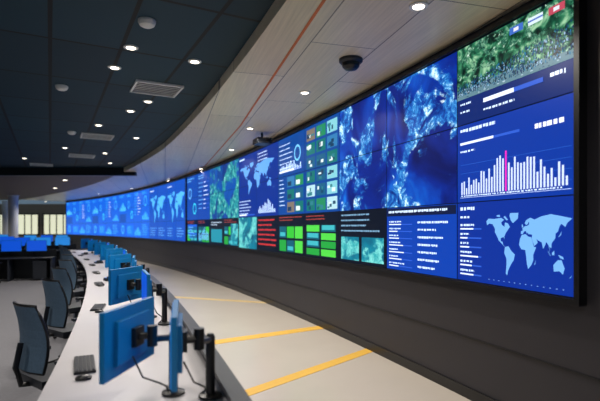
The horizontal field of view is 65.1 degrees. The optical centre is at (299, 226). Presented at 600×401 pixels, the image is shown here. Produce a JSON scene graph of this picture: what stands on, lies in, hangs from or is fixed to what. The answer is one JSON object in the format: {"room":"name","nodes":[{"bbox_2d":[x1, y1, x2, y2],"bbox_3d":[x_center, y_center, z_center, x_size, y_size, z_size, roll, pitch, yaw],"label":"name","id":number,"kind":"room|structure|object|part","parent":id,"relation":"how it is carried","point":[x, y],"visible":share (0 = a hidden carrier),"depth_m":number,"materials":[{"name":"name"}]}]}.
{"room":"control room","nodes":[
{"label":"control room","id":0,"kind":"room"},
{"bbox_2d":[0,204,65,240],"bbox_3d":[-24.000,-0.130,41.500,26.000,3.800,0.200,0,0,0],"label":"wall","id":1,"kind":"structure","parent":0,"point":[40,209],"depth_m":41.40,"materials":[{"name":"paint"}]},
{"bbox_2d":[0,214,1,234],"bbox_3d":[-27.000,-0.230,41.335,2.500,1.900,0.110,0,0,0],"label":"window","id":2,"kind":"structure","parent":1,"relation":"in","point":[0,214],"depth_m":41.33,"materials":[{"name":"beige glass"}]},
{"bbox_2d":[18,214,38,234],"bbox_3d":[-24.200,-0.230,41.335,2.500,1.900,0.110,0,0,0],"label":"window","id":3,"kind":"structure","parent":1,"relation":"in","point":[28,224],"depth_m":41.33,"materials":[{"name":"beige glass"}]},
{"bbox_2d":[42,214,65,234],"bbox_3d":[-21.400,-0.230,41.335,2.500,1.900,0.110,0,0,0],"label":"window","id":4,"kind":"structure","parent":1,"relation":"in","point":[52,224],"depth_m":41.33,"materials":[{"name":"beige glass"}]},
{"bbox_2d":[0,176,111,199],"bbox_3d":[-20.144,-2.000,25.969,27.713,0.001,17.768,0,0,0],"label":"ceiling","id":5,"kind":"structure","parent":0,"point":[26,187],"depth_m":22.12,"materials":[{"name":"white paint"}]},
{"bbox_2d":[0,0,274,167],"bbox_3d":[-12.168,-2.180,6.638,29.665,0.100,20.514,0,0,0],"label":"ceiling","id":6,"kind":"structure","parent":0,"point":[44,44],"depth_m":6.36,"materials":[{"name":"black"}]},
{"bbox_2d":[29,163,52,166],"bbox_3d":[-8.800,-2.113,16.000,0.690,0.030,0.630,0,0,-28],"label":"ceiling vent","id":7,"kind":"object","parent":6,"relation":"in","point":[31,164],"visible":1,"depth_m":15.96,"materials":[{"name":"white plastic"}]},
{"bbox_2d":[55,84,67,90],"bbox_3d":[-3.600,-2.095,7.100,0.180,0.070,0.180,0,0,0],"label":"smoke detector","id":8,"kind":"object","parent":6,"relation":"attached to","point":[60,87],"visible":1,"depth_m":7.04,"materials":[{"name":"white plastic"}]},
{"bbox_2d":[0,168,136,175],"bbox_3d":[-16.465,-2.100,16.985,21.069,0.500,0.200,0,0,0],"label":"ceiling bulkhead","id":9,"kind":"object","parent":6,"relation":"attached to","point":[3,171],"depth_m":16.88,"materials":[{"name":"black paint"}]},
{"bbox_2d":[67,131,75,134],"bbox_3d":[-5.100,-2.095,10.500,0.180,0.070,0.180,0,0,0],"label":"smoke detector","id":10,"kind":"object","parent":6,"relation":"attached to","point":[68,132],"visible":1,"depth_m":10.45,"materials":[{"name":"white plastic"}]},
{"bbox_2d":[69,153,94,158],"bbox_3d":[-6.500,-2.113,14.000,0.690,0.030,0.630,0,0,-28],"label":"ceiling vent","id":11,"kind":"object","parent":6,"relation":"in","point":[70,154],"visible":1,"depth_m":13.99,"materials":[{"name":"white plastic"}]},
{"bbox_2d":[80,132,113,140],"bbox_3d":[-4.750,-2.113,11.000,0.690,0.030,0.630,0,0,-28],"label":"ceiling vent","id":12,"kind":"object","parent":6,"relation":"in","point":[95,136],"visible":1,"depth_m":11.02,"materials":[{"name":"white plastic"}]},
{"bbox_2d":[108,65,120,69],"bbox_3d":[-2.470,-2.123,6.260,0.170,0.022,0.170,0,0,0],"label":"recessed light","id":13,"kind":"object","parent":6,"relation":"in","point":[113,67],"visible":1,"depth_m":6.23,"materials":[{"name":"white plastic"}]},
{"bbox_2d":[123,44,138,50],"bbox_3d":[-2.000,-2.123,5.560,0.170,0.022,0.170,0,0,0],"label":"recessed light","id":14,"kind":"object","parent":6,"relation":"in","point":[131,47],"visible":1,"depth_m":5.53,"materials":[{"name":"white glass"}]},
{"bbox_2d":[138,17,155,28],"bbox_3d":[-1.580,-2.095,4.850,0.180,0.070,0.180,0,0,0],"label":"smoke detector","id":15,"kind":"object","parent":6,"relation":"attached to","point":[145,22],"visible":1,"depth_m":4.80,"materials":[{"name":"white plastic"}]},
{"bbox_2d":[130,79,183,97],"bbox_3d":[-2.200,-2.113,7.200,0.690,0.030,0.630,0,0,-28],"label":"ceiling vent","id":16,"kind":"object","parent":6,"relation":"in","point":[139,86],"visible":1,"depth_m":7.20,"materials":[{"name":"white plastic"}]},
{"bbox_2d":[188,59,201,63],"bbox_3d":[-1.350,-2.123,6.030,0.170,0.022,0.170,0,0,0],"label":"recessed light","id":17,"kind":"object","parent":6,"relation":"in","point":[192,61],"visible":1,"depth_m":6.00,"materials":[{"name":"white glass"}]},
{"bbox_2d":[0,261,470,400],"bbox_3d":[-10.000,1.821,18.000,78.942,0.118,76.737,0,0,-30],"label":"floor","id":18,"kind":"structure","parent":0,"point":[371,376],"depth_m":6.61,"materials":[{"name":"stone"}]},
{"bbox_2d":[2,201,7,234],"bbox_3d":[-22.500,-0.110,36.000,0.680,3.760,0.680,0,0,0],"label":"round column","id":19,"kind":"structure","parent":18,"relation":"on","point":[4,203],"depth_m":35.74,"materials":[{"name":"grey paint"}]},
{"bbox_2d":[7,195,18,236],"bbox_3d":[-18.000,-0.110,29.500,0.680,3.760,0.680,0,0,0],"label":"round column","id":20,"kind":"structure","parent":18,"relation":"on","point":[12,199],"depth_m":29.27,"materials":[{"name":"grey paint"}]},
{"bbox_2d":[0,249,55,281],"bbox_3d":[-9.600,1.270,15.600,2.600,1.000,0.800,0,0,-20],"label":"desk","id":21,"kind":"object","parent":18,"relation":"on","point":[19,265],"visible":0.87,"depth_m":15.88,"materials":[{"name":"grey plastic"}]},
{"bbox_2d":[1,240,21,256],"bbox_3d":[-9.666,0.733,15.794,0.600,0.570,0.288,0,0,-18],"label":"computer monitor","id":22,"kind":"object","parent":21,"relation":"on","point":[7,246],"visible":0.99,"depth_m":15.66,"materials":[{"name":"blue plastic"}]},
{"bbox_2d":[27,240,46,256],"bbox_3d":[-8.974,0.733,16.045,0.600,0.570,0.288,0,0,-24],"label":"computer monitor","id":23,"kind":"object","parent":21,"relation":"on","point":[32,245],"visible":1,"depth_m":15.92,"materials":[{"name":"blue plastic"}]},
{"bbox_2d":[12,301,57,390],"bbox_3d":[-2.170,1.202,4.154,0.670,1.131,0.683,0,0,37],"label":"office chair","id":24,"kind":"object","parent":18,"relation":"on","point":[31,367],"visible":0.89,"depth_m":3.90,"materials":[{"name":"black fabric"}]},
{"bbox_2d":[22,244,75,266],"bbox_3d":[-11.200,1.270,20.500,2.600,1.000,0.800,0,0,-25],"label":"desk","id":25,"kind":"object","parent":18,"relation":"on","point":[71,246],"visible":0.04,"depth_m":21.06,"materials":[{"name":"grey plastic"}]},
{"bbox_2d":[14,237,29,247],"bbox_3d":[-12.004,0.733,20.351,0.600,0.570,0.288,0,0,-21],"label":"computer monitor","id":26,"kind":"object","parent":25,"relation":"on","point":[24,239],"visible":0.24,"depth_m":20.24,"materials":[{"name":"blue plastic"}]},
{"bbox_2d":[35,237,50,245],"bbox_3d":[-11.293,0.733,20.682,0.600,0.570,0.288,0,0,-28],"label":"computer monitor","id":27,"kind":"object","parent":25,"relation":"on","point":[48,239],"visible":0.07,"depth_m":20.62,"materials":[{"name":"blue plastic"}]},
{"bbox_2d":[55,237,69,249],"bbox_3d":[-10.616,0.733,20.998,0.600,0.570,0.288,0,0,-30],"label":"computer monitor","id":28,"kind":"object","parent":25,"relation":"on","point":[63,241],"visible":0.91,"depth_m":20.87,"materials":[{"name":"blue plastic"}]},
{"bbox_2d":[41,278,76,362],"bbox_3d":[-2.914,1.202,5.958,0.670,1.131,0.683,0,0,36],"label":"office chair","id":29,"kind":"object","parent":18,"relation":"on","point":[55,317],"visible":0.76,"depth_m":5.70,"materials":[{"name":"black fabric"}]},
{"bbox_2d":[51,267,83,338],"bbox_3d":[-3.662,1.202,7.611,0.670,1.131,0.683,0,0,35],"label":"office chair","id":30,"kind":"object","parent":18,"relation":"on","point":[61,274],"visible":0.41,"depth_m":7.35,"materials":[{"name":"black fabric"}]},
{"bbox_2d":[58,245,77,263],"bbox_3d":[-8.485,1.202,17.177,0.683,1.131,0.670,0,0,-44],"label":"office chair","id":31,"kind":"object","parent":18,"relation":"on","point":[60,246],"visible":0.32,"depth_m":16.96,"materials":[{"name":"black fabric"}]},
{"bbox_2d":[58,259,86,317],"bbox_3d":[-4.477,1.202,9.421,0.670,1.131,0.683,0,0,31],"label":"office chair","id":32,"kind":"object","parent":18,"relation":"on","point":[68,264],"visible":0.38,"depth_m":9.15,"materials":[{"name":"black fabric"}]},
{"bbox_2d":[62,247,82,278],"bbox_3d":[-7.356,1.202,15.188,0.670,1.131,0.683,0,0,43],"label":"office chair","id":33,"kind":"object","parent":18,"relation":"on","point":[63,248],"visible":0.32,"depth_m":15.01,"materials":[{"name":"black fabric"}]},
{"bbox_2d":[62,254,86,297],"bbox_3d":[-5.325,1.202,11.221,0.670,1.131,0.683,0,0,31],"label":"office chair","id":34,"kind":"object","parent":18,"relation":"on","point":[64,256],"visible":0.27,"depth_m":10.98,"materials":[{"name":"black fabric"}]},
{"bbox_2d":[63,250,85,287],"bbox_3d":[-6.290,1.202,13.193,0.670,1.131,0.683,0,0,41],"label":"office chair","id":35,"kind":"object","parent":18,"relation":"on","point":[65,251],"visible":0.23,"depth_m":13.02,"materials":[{"name":"black fabric"}]},
{"bbox_2d":[37,250,251,400],"bbox_3d":[-3.940,1.335,8.979,1.993,0.870,26.292,0,0,-25],"label":"desk","id":36,"kind":"object","parent":18,"relation":"on","point":[62,385],"visible":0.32,"depth_m":3.34,"materials":[{"name":"laminate"}]},
{"bbox_2d":[75,374,91,380],"bbox_3d":[-1.447,1.002,3.139,0.104,0.034,0.066,0,0,-20],"label":"computer mouse","id":37,"kind":"object","parent":36,"relation":"on","point":[81,377],"visible":1,"depth_m":3.12,"materials":[{"name":"black plastic"}]},
{"bbox_2d":[74,354,95,374],"bbox_3d":[-1.585,1.006,3.457,0.140,0.023,0.440,0,0,-26],"label":"keyboard","id":38,"kind":"object","parent":36,"relation":"on","point":[83,364],"visible":1,"depth_m":3.40,"materials":[{"name":"black plastic"}]},
{"bbox_2d":[81,238,93,252],"bbox_3d":[-8.160,0.733,18.121,0.288,0.570,0.600,0,0,4],"label":"computer monitor","id":39,"kind":"object","parent":36,"relation":"on","point":[84,242],"visible":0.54,"depth_m":18.06,"materials":[{"name":"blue plastic"}]},
{"bbox_2d":[88,240,99,256],"bbox_3d":[-6.938,0.733,16.018,0.288,0.570,0.600,0,0,6],"label":"computer monitor","id":40,"kind":"object","parent":36,"relation":"on","point":[90,242],"visible":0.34,"depth_m":15.87,"materials":[{"name":"blue plastic"}]},
{"bbox_2d":[90,303,105,310],"bbox_3d":[-2.535,1.006,5.907,0.140,0.023,0.440,0,0,-17],"label":"keyboard","id":41,"kind":"object","parent":36,"relation":"on","point":[95,307],"visible":1,"depth_m":5.84,"materials":[{"name":"black plastic"}]},
{"bbox_2d":[94,242,105,254],"bbox_3d":[-5.795,0.733,13.916,0.288,0.570,0.600,0,0,7],"label":"computer monitor","id":42,"kind":"object","parent":36,"relation":"on","point":[96,244],"visible":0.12,"depth_m":13.75,"materials":[{"name":"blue plastic"}]},
{"bbox_2d":[100,244,113,259],"bbox_3d":[-4.726,0.733,11.813,0.288,0.570,0.600,0,0,9],"label":"computer monitor","id":43,"kind":"object","parent":36,"relation":"on","point":[102,247],"visible":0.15,"depth_m":11.64,"materials":[{"name":"blue plastic"}]},
{"bbox_2d":[105,248,122,267],"bbox_3d":[-3.728,0.733,9.711,0.288,0.570,0.600,0,0,10],"label":"computer monitor","id":44,"kind":"object","parent":36,"relation":"on","point":[117,251],"visible":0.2,"depth_m":9.58,"materials":[{"name":"blue plastic"}]},
{"bbox_2d":[108,254,131,269],"bbox_3d":[-2.796,0.733,7.609,0.288,0.570,0.600,0,0,12],"label":"computer monitor","id":45,"kind":"object","parent":36,"relation":"on","point":[122,260],"visible":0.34,"depth_m":7.55,"materials":[{"name":"blue plastic"}]},
{"bbox_2d":[108,265,156,317],"bbox_3d":[-1.791,0.733,5.156,0.288,0.570,0.600,0,0,14],"label":"computer monitor","id":46,"kind":"object","parent":36,"relation":"on","point":[124,284],"visible":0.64,"depth_m":5.10,"materials":[{"name":"blue plastic"}]},
{"bbox_2d":[132,255,148,272],"bbox_3d":[-2.410,0.733,7.188,0.288,0.570,0.600,0,0,-18],"label":"computer monitor","id":47,"kind":"object","parent":36,"relation":"on","point":[134,262],"visible":0.31,"depth_m":7.13,"materials":[{"name":"blue plastic"}]},
{"bbox_2d":[99,296,184,396],"bbox_3d":[-0.868,0.733,2.721,0.288,0.570,0.600,0,0,7],"label":"computer monitor","id":48,"kind":"object","parent":36,"relation":"on","point":[128,333],"visible":0.85,"depth_m":2.66,"materials":[{"name":"blue plastic"}]},
{"bbox_2d":[142,269,169,324],"bbox_3d":[-1.423,0.733,4.739,0.288,0.570,0.600,0,0,-23],"label":"computer monitor","id":49,"kind":"object","parent":36,"relation":"on","point":[147,287],"visible":0.8,"depth_m":4.74,"materials":[{"name":"blue plastic"}]},
{"bbox_3d":[-3.471,1.350,9.195,0.941,0.840,26.290,0,0,-25],"label":"panel","id":50,"kind":"part","parent":36,"relation":"part of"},
{"bbox_3d":[-3.485,0.915,9.189,0.991,0.030,26.292,0,0,-25],"label":"cable rail","id":51,"kind":"part","parent":36,"relation":"part of","materials":[{"name":"grey plastic"}]},
{"bbox_2d":[170,299,221,400],"bbox_3d":[-0.572,0.733,2.645,0.288,0.570,0.600,0,0,-14],"label":"computer monitor","id":52,"kind":"object","parent":36,"relation":"on","point":[179,339],"visible":1,"depth_m":2.63,"materials":[{"name":"blue plastic"}]},
{"bbox_3d":[-14.000,1.270,26.000,2.600,1.000,0.800,0,0,-30],"label":"desk","id":53,"kind":"object","parent":18,"relation":"on","visible":0},
{"bbox_2d":[24,235,36,239],"bbox_3d":[-14.804,0.733,25.772,0.600,0.570,0.288,0,0,-35],"label":"computer monitor","id":54,"kind":"object","parent":53,"relation":"on","point":[32,237],"visible":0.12,"depth_m":25.69,"materials":[{"name":"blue plastic"}]},
{"bbox_2d":[41,235,52,241],"bbox_3d":[-14.104,0.733,26.177,0.600,0.570,0.288,0,0,-31],"label":"computer monitor","id":55,"kind":"object","parent":53,"relation":"on","point":[51,236],"visible":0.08,"depth_m":26.12,"materials":[{"name":"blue plastic"}]},
{"bbox_3d":[-14.600,1.270,22.000,2.600,1.000,0.800,0,0,-25],"label":"desk","id":56,"kind":"object","parent":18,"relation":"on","visible":0},
{"bbox_2d":[0,236,13,243],"bbox_3d":[-14.013,0.733,22.500,0.600,0.570,0.288,0,0,-28],"label":"computer monitor","id":57,"kind":"object","parent":56,"relation":"on","point":[1,237],"visible":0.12,"depth_m":22.36,"materials":[{"name":"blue plastic"}]},
{"bbox_2d":[22,0,529,200],"bbox_3d":[-6.457,-2.080,16.730,5.503,0.200,45.176,0,0,-31],"label":"ceiling","id":58,"kind":"structure","parent":0,"point":[390,38],"depth_m":5.91,"materials":[{"name":"beige paint"}]},
{"bbox_2d":[184,0,325,175],"bbox_3d":[-2.112,-1.980,11.408,0.693,0.008,19.475,0,0,-19],"label":"trim","id":59,"kind":"structure","parent":58,"relation":"attached to","point":[322,1],"depth_m":5.65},
{"bbox_2d":[253,133,270,145],"bbox_3d":[-0.790,-1.860,9.877,0.300,0.240,0.410,0,0,-23],"label":"ceiling projector","id":60,"kind":"object","parent":58,"relation":"hanging from","point":[259,141],"depth_m":9.75,"materials":[{"name":"black plastic"}]},
{"bbox_2d":[299,90,310,94],"bbox_3d":[0.070,-1.973,6.900,0.170,0.022,0.170,0,0,0],"label":"recessed light","id":61,"kind":"object","parent":58,"relation":"in","point":[304,92],"visible":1,"depth_m":6.87,"materials":[{"name":"white glass"}]},
{"bbox_2d":[339,55,362,70],"bbox_3d":[0.600,-1.913,5.550,0.280,0.135,0.280,0,0,0],"label":"dome camera","id":62,"kind":"object","parent":58,"relation":"attached to","point":[348,62],"visible":1,"depth_m":5.47,"materials":[{"name":"grey plastic"}]},
{"bbox_2d":[409,1,427,10],"bbox_3d":[1.060,-1.973,4.200,0.170,0.022,0.170,0,0,0],"label":"recessed light","id":63,"kind":"object","parent":58,"relation":"in","point":[418,5],"visible":1,"depth_m":4.18,"materials":[{"name":"white glass"}]},
{"bbox_2d":[66,0,599,400],"bbox_3d":[-5.345,-0.105,17.201,3.044,3.750,44.893,0,0,-30],"label":"wall","id":64,"kind":"structure","parent":0,"point":[567,336],"depth_m":4.99,"materials":[{"name":"paint"}]},
{"bbox_2d":[66,178,185,241],"bbox_3d":[-10.698,-0.650,26.870,0.814,2.500,22.436,0,0,-37],"label":"backing","id":65,"kind":"object","parent":64,"relation":"attached to","point":[184,178],"depth_m":18.10,"materials":[{"name":"black plastic"}]},
{"bbox_2d":[66,234,185,242],"bbox_3d":[-10.714,0.578,26.858,0.776,0.045,22.426,0,0,-37],"label":"bottom of the far bezel","id":66,"kind":"object","parent":65,"relation":"attached to","point":[66,234],"visible":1,"depth_m":24.00,"materials":[{"name":"black plastic"}]},
{"bbox_3d":[-4.293,-0.650,17.690,0.045,2.500,0.047,0,0,-29],"label":"far bezel","id":67,"kind":"part","parent":65,"relation":"part of","materials":[{"name":"black plastic"}]},
{"bbox_2d":[69,0,550,201],"bbox_3d":[-6.926,-1.877,20.131,2.096,0.045,37.707,0,0,-32],"label":"top bezel","id":68,"kind":"structure","parent":65,"relation":"attached to","point":[537,3],"depth_m":5.61,"materials":[{"name":"black plastic"}]},
{"bbox_2d":[66,0,572,296],"bbox_3d":[-6.912,-0.650,20.139,2.039,2.390,37.593,0,0,-32],"label":"display panels","id":69,"kind":"object","parent":65,"relation":"attached to","point":[525,152],"visible":1,"depth_m":5.34,"materials":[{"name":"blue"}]},
{"bbox_2d":[135,258,496,400],"bbox_3d":[-5.480,1.710,17.112,2.762,0.120,44.763,0,0,-30],"label":"baseboard","id":70,"kind":"structure","parent":64,"relation":"attached to","point":[471,394],"depth_m":6.67,"materials":[{"name":"black plastic"}]},
{"bbox_2d":[72,242,599,381],"bbox_3d":[-5.476,1.143,17.114,2.754,0.015,44.763,0,0,-30],"label":"trim","id":71,"kind":"structure","parent":64,"relation":"attached to","point":[522,355],"depth_m":5.04,"materials":[{"name":"black plastic"}]},
{"bbox_2d":[186,0,586,305],"bbox_3d":[-0.900,-0.650,10.689,0.414,2.500,15.481,0,0,-24],"label":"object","id":72,"kind":"structure","parent":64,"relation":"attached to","point":[584,1],"depth_m":3.60,"materials":[{"name":"black plastic"}]},
{"bbox_3d":[-4.260,-0.650,17.632,0.045,2.500,0.047,0,0,-29],"label":"near bezel","id":73,"kind":"part","parent":72,"relation":"part of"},
{"bbox_3d":[-0.917,0.578,10.681,0.376,0.045,15.474,0,0,-24],"label":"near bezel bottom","id":74,"kind":"part","parent":72,"relation":"part of","materials":[{"name":"black plastic"}]},
{"bbox_3d":[2.129,-0.650,3.594,0.045,2.500,0.047,0,0,-20],"label":"near bezel","id":75,"kind":"part","parent":72,"relation":"part of","materials":[{"name":"black plastic"}]}
]}

